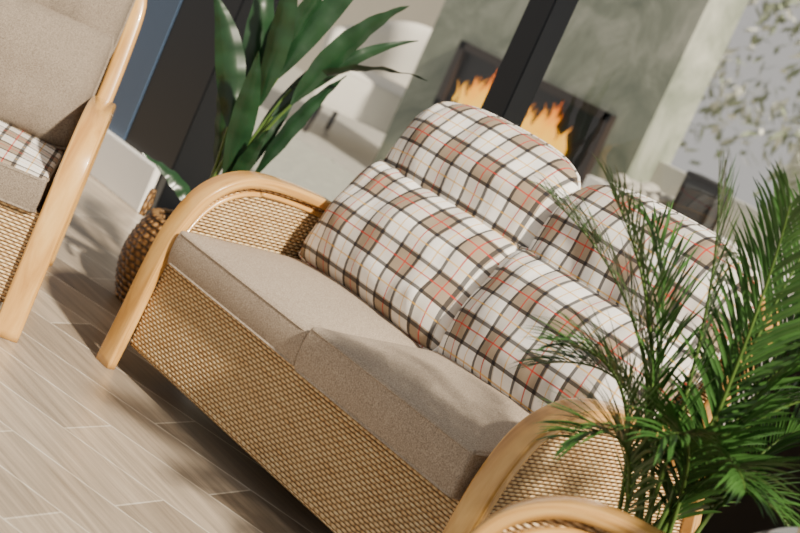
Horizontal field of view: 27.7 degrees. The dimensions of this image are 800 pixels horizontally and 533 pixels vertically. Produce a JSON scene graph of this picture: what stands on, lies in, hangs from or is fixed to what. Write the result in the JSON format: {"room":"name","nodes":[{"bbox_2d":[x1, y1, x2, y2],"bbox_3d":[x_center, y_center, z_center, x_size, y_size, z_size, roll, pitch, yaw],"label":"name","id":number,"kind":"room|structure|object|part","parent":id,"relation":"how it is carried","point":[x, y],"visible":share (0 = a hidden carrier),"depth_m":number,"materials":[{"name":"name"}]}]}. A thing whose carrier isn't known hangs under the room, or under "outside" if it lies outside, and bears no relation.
{"room":"covered patio","nodes":[
{"label":"covered patio","id":0,"kind":"room"},
{"bbox_2d":[115,207,173,301],"bbox_3d":[-0.693,0.006,5.074,0.376,0.286,0.376,14,14,-44],"label":"seagrass basket","id":1,"kind":"object","parent":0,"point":[138,243],"depth_m":4.96,"materials":[{"name":"brown wicker"}]},
{"bbox_2d":[108,0,182,141],"bbox_3d":[-1.561,-2.209,7.509,0.200,2.700,3.380,14,14,-44],"label":"wall","id":2,"kind":"structure","parent":0,"point":[160,15],"depth_m":6.47,"materials":[{"name":"blue paint"}]},
{"bbox_2d":[90,130,159,212],"bbox_3d":[-2.056,-1.039,7.540,0.030,0.190,3.700,14,14,-44],"label":"baseboard","id":3,"kind":"structure","parent":2,"relation":"attached to","point":[119,167],"depth_m":6.37,"materials":[{"name":"white paint"}]},
{"bbox_2d":[0,175,332,532],"bbox_3d":[-2.036,0.114,2.277,7.200,0.001,12.000,14,14,-44],"label":"floor","id":4,"kind":"structure","parent":0,"point":[87,446],"depth_m":3.94,"materials":[{"name":"brown wood"}]},
{"bbox_2d":[0,0,146,342],"bbox_3d":[-1.168,-0.497,4.489,0.736,1.023,0.880,22,10,-11],"label":"rattan armchair","id":5,"kind":"object","parent":4,"relation":"on","point":[63,63],"visible":1,"depth_m":4.46,"materials":[{"name":"wicker"}]},
{"bbox_2d":[0,121,64,212],"bbox_3d":[-1.205,-0.365,4.404,0.568,0.125,0.602,22,10,-11],"label":"seat cushion","id":6,"kind":"object","parent":5,"relation":"on","point":[31,156],"depth_m":4.23,"materials":[{"name":"beige fabric"}]},
{"bbox_2d":[0,0,111,147],"bbox_3d":[-1.140,-0.599,4.555,0.592,0.370,0.253,22,-13,-11],"label":"lumbar cushion","id":7,"kind":"object","parent":5,"relation":"on","point":[55,55],"depth_m":4.50,"materials":[{"name":"beige fabric"}]},
{"bbox_2d":[32,0,133,47],"bbox_3d":[-1.055,-0.853,4.652,0.597,0.360,0.239,22,-8,-11],"label":"cushion","id":8,"kind":"object","parent":5,"relation":"on","point":[82,23],"depth_m":4.58,"materials":[{"name":"beige fabric"}]},
{"bbox_3d":[-0.827,-0.627,4.777,0.078,0.438,0.215,19,11,-27],"label":"post","id":9,"kind":"part","parent":5,"relation":"part of","materials":[{"name":"wood"}]},
{"bbox_2d":[125,0,278,214],"bbox_3d":[-0.451,-1.449,6.203,0.195,2.700,0.370,14,14,-44],"label":"frame post","id":10,"kind":"object","parent":4,"relation":"on","point":[173,123],"visible":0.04,"depth_m":6.26,"materials":[{"name":"black metal"}]},
{"bbox_2d":[115,0,426,301],"bbox_3d":[-0.401,-0.416,5.026,0.665,1.298,0.376,20,11,-25],"label":"potted strelitzia","id":11,"kind":"object","parent":4,"relation":"on","point":[247,71],"visible":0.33,"depth_m":4.97,"materials":[{"name":"green plant"}]},
{"bbox_3d":[-0.777,-0.205,5.032,0.020,0.081,0.140,24,10,-4],"label":"handle","id":12,"kind":"part","parent":11,"relation":"part of","materials":[{"name":"brown wicker"}]},
{"bbox_2d":[96,102,778,532],"bbox_3d":[0.105,0.153,4.113,0.880,1.023,1.416,14,14,-44],"label":"sofa","id":13,"kind":"object","parent":4,"relation":"on","point":[359,346],"visible":0.77,"depth_m":4.00,"materials":[{"name":"wicker"}]},
{"bbox_3d":[-0.338,0.466,3.920,0.022,0.014,1.280,14,14,-44],"label":"apron rail","id":14,"kind":"part","parent":13,"relation":"part of","materials":[{"name":"wicker"}]},
{"bbox_2d":[168,231,422,365],"bbox_3d":[-0.206,0.112,4.278,0.602,0.125,0.619,14,14,-44],"label":"seat cushion","id":15,"kind":"object","parent":13,"relation":"on","point":[275,300],"depth_m":4.13,"materials":[{"name":"beige fabric"}]},
{"bbox_2d":[300,161,518,349],"bbox_3d":[0.015,-0.041,4.376,0.643,0.370,0.259,34,-9,44],"label":"lumbar cushion","id":16,"kind":"object","parent":13,"relation":"on","point":[402,243],"depth_m":4.25,"materials":[{"name":"fabric"}]},
{"bbox_2d":[294,327,530,498],"bbox_3d":[0.165,0.357,3.832,0.616,0.144,0.619,14,14,-44],"label":"seat cushion","id":17,"kind":"object","parent":13,"relation":"on","point":[441,416],"depth_m":3.67,"materials":[{"name":"beige fabric"}]},
{"bbox_2d":[384,102,577,247],"bbox_3d":[0.215,-0.235,4.433,0.649,0.360,0.258,34,-4,44],"label":"cushion","id":18,"kind":"object","parent":13,"relation":"on","point":[472,167],"depth_m":4.29,"materials":[{"name":"fabric"}]},
{"bbox_2d":[438,249,692,412],"bbox_3d":[0.387,0.214,3.937,0.643,0.370,0.245,34,-7,44],"label":"lumbar cushion","id":19,"kind":"object","parent":13,"relation":"on","point":[481,330],"depth_m":3.90,"materials":[{"name":"fabric"}]},
{"bbox_2d":[529,184,753,385],"bbox_3d":[0.588,0.021,3.994,0.649,0.360,0.246,34,-4,44],"label":"cushion","id":20,"kind":"object","parent":13,"relation":"on","point":[560,252],"depth_m":3.92,"materials":[{"name":"fabric"}]},
{"bbox_3d":[0.766,0.285,3.812,0.078,0.438,0.215,30,12,28],"label":"post","id":21,"kind":"part","parent":13,"relation":"part of","materials":[{"name":"wood"}]},
{"bbox_2d":[481,0,578,126],"bbox_3d":[0.480,-0.825,5.176,0.100,2.700,0.110,14,14,-44],"label":"frame post","id":22,"kind":"object","parent":4,"relation":"on","point":[539,32],"visible":0.29,"depth_m":5.17,"materials":[{"name":"black metal"}]},
{"bbox_2d":[471,495,799,532],"bbox_3d":[0.399,0.619,2.428,0.880,1.023,0.736,26,10,11],"label":"rattan armchair","id":23,"kind":"object","parent":4,"relation":"on","point":[550,513],"visible":1,"depth_m":2.77,"materials":[{"name":"wood"}]},
{"bbox_2d":[760,527,799,532],"bbox_3d":[0.510,0.574,2.396,0.258,0.370,0.592,49,14,6],"label":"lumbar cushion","id":24,"kind":"object","parent":23,"relation":"on","point":[789,529],"depth_m":2.53,"materials":[{"name":"fabric"}]},
{"bbox_2d":[509,147,799,532],"bbox_3d":[0.464,0.389,3.033,0.858,1.270,0.498,24,10,-3],"label":"areca palm","id":25,"kind":"object","parent":4,"relation":"on","point":[706,463],"visible":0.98,"depth_m":3.00,"materials":[{"name":"green plant"}]},
{"bbox_2d":[294,0,444,71],"bbox_3d":[0.723,-2.407,12.899,0.100,3.000,4.400,14,14,-44],"label":"wall","id":26,"kind":"structure","parent":0,"point":[423,12],"depth_m":13.66,"materials":[{"name":"beige paint"}]},
{"bbox_2d":[219,66,733,424],"bbox_3d":[1.356,0.373,8.886,6.800,0.050,13.000,14,14,-44],"label":"floor","id":27,"kind":"structure","parent":0,"point":[352,144],"depth_m":11.11,"materials":[{"name":"tile"}]},
{"bbox_2d":[250,112,355,200],"bbox_3d":[-0.708,-0.641,9.057,1.212,0.061,2.307,14,14,-44],"label":"shag rug","id":28,"kind":"object","parent":27,"relation":"on","point":[298,163],"visible":0.18,"depth_m":8.90,"materials":[{"name":"fabric"}]},
{"bbox_2d":[302,21,431,133],"bbox_3d":[-0.103,-1.194,10.759,0.963,0.919,0.951,26,10,7],"label":"tub chair","id":29,"kind":"object","parent":27,"relation":"on","point":[372,98],"visible":0.3,"depth_m":10.50,"materials":[{"name":"beige fabric"}]},
{"bbox_3d":[-0.563,-0.971,10.534,0.075,0.226,0.035,16,13,-40],"label":"leg","id":30,"kind":"part","parent":29,"relation":"part of","materials":[{"name":"black metal"}]},
{"bbox_3d":[-0.449,-1.038,11.132,0.034,0.226,0.072,17,13,-37],"label":"leg","id":31,"kind":"part","parent":29,"relation":"part of","materials":[{"name":"black metal"}]},
{"bbox_3d":[-0.157,-1.103,10.683,0.665,0.294,0.763,26,10,7],"label":"seat","id":32,"kind":"part","parent":29,"relation":"part of","materials":[{"name":"beige fabric"}]},
{"bbox_2d":[582,175,794,405],"bbox_3d":[2.282,0.726,7.213,0.495,0.660,4.285,14,14,-44],"label":"hearth ledge","id":33,"kind":"object","parent":27,"relation":"on","point":[590,180],"visible":0.16,"depth_m":8.40,"materials":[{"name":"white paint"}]},
{"bbox_2d":[613,173,674,206],"bbox_3d":[1.316,-0.373,8.453,0.393,0.083,0.403,14,14,-44],"label":"pile","id":34,"kind":"object","parent":33,"relation":"on","point":[648,189],"visible":0.59,"depth_m":8.38,"materials":[{"name":"fabric"}]},
{"bbox_2d":[672,170,733,231],"bbox_3d":[1.514,-0.323,8.185,0.200,0.250,0.200,30,12,27],"label":"candle lantern","id":35,"kind":"object","parent":33,"relation":"on","point":[696,198],"visible":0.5,"depth_m":8.12,"materials":[{"name":"black metal"}]},
{"bbox_2d":[679,0,799,196],"bbox_3d":[2.901,-1.116,11.621,0.961,2.908,3.524,14,14,-44],"label":"tree","id":36,"kind":"object","parent":27,"relation":"on","point":[730,100],"visible":0.63,"depth_m":11.88,"materials":[{"name":"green plant"}]},
{"bbox_2d":[373,0,748,186],"bbox_3d":[1.076,-1.536,9.296,0.300,3.000,1.870,14,14,-44],"label":"wall","id":37,"kind":"structure","parent":0,"point":[649,65],"depth_m":8.81,"materials":[{"name":"grey concrete"}]},
{"bbox_2d":[433,40,616,185],"bbox_3d":[0.685,-0.894,9.273,0.050,0.420,1.320,14,14,-44],"label":"fireplace","id":38,"kind":"object","parent":37,"relation":"in","point":[570,124],"depth_m":9.11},
{"bbox_2d":[649,161,799,271],"bbox_3d":[3.271,1.196,6.535,0.100,0.860,6.790,14,14,-44],"label":"wall alcove","id":39,"kind":"structure","parent":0,"point":[668,178],"depth_m":8.44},
{"bbox_2d":[700,317,799,532],"bbox_3d":[1.466,-0.144,3.990,0.130,2.700,0.660,14,14,-44],"label":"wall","id":40,"kind":"structure","parent":0,"point":[745,516],"depth_m":4.23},
{"bbox_2d":[767,147,799,223],"bbox_3d":[5.831,0.264,9.389,0.100,3.600,8.500,14,14,-44],"label":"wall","id":41,"kind":"structure","parent":0,"point":[794,159],"depth_m":12.41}
]}

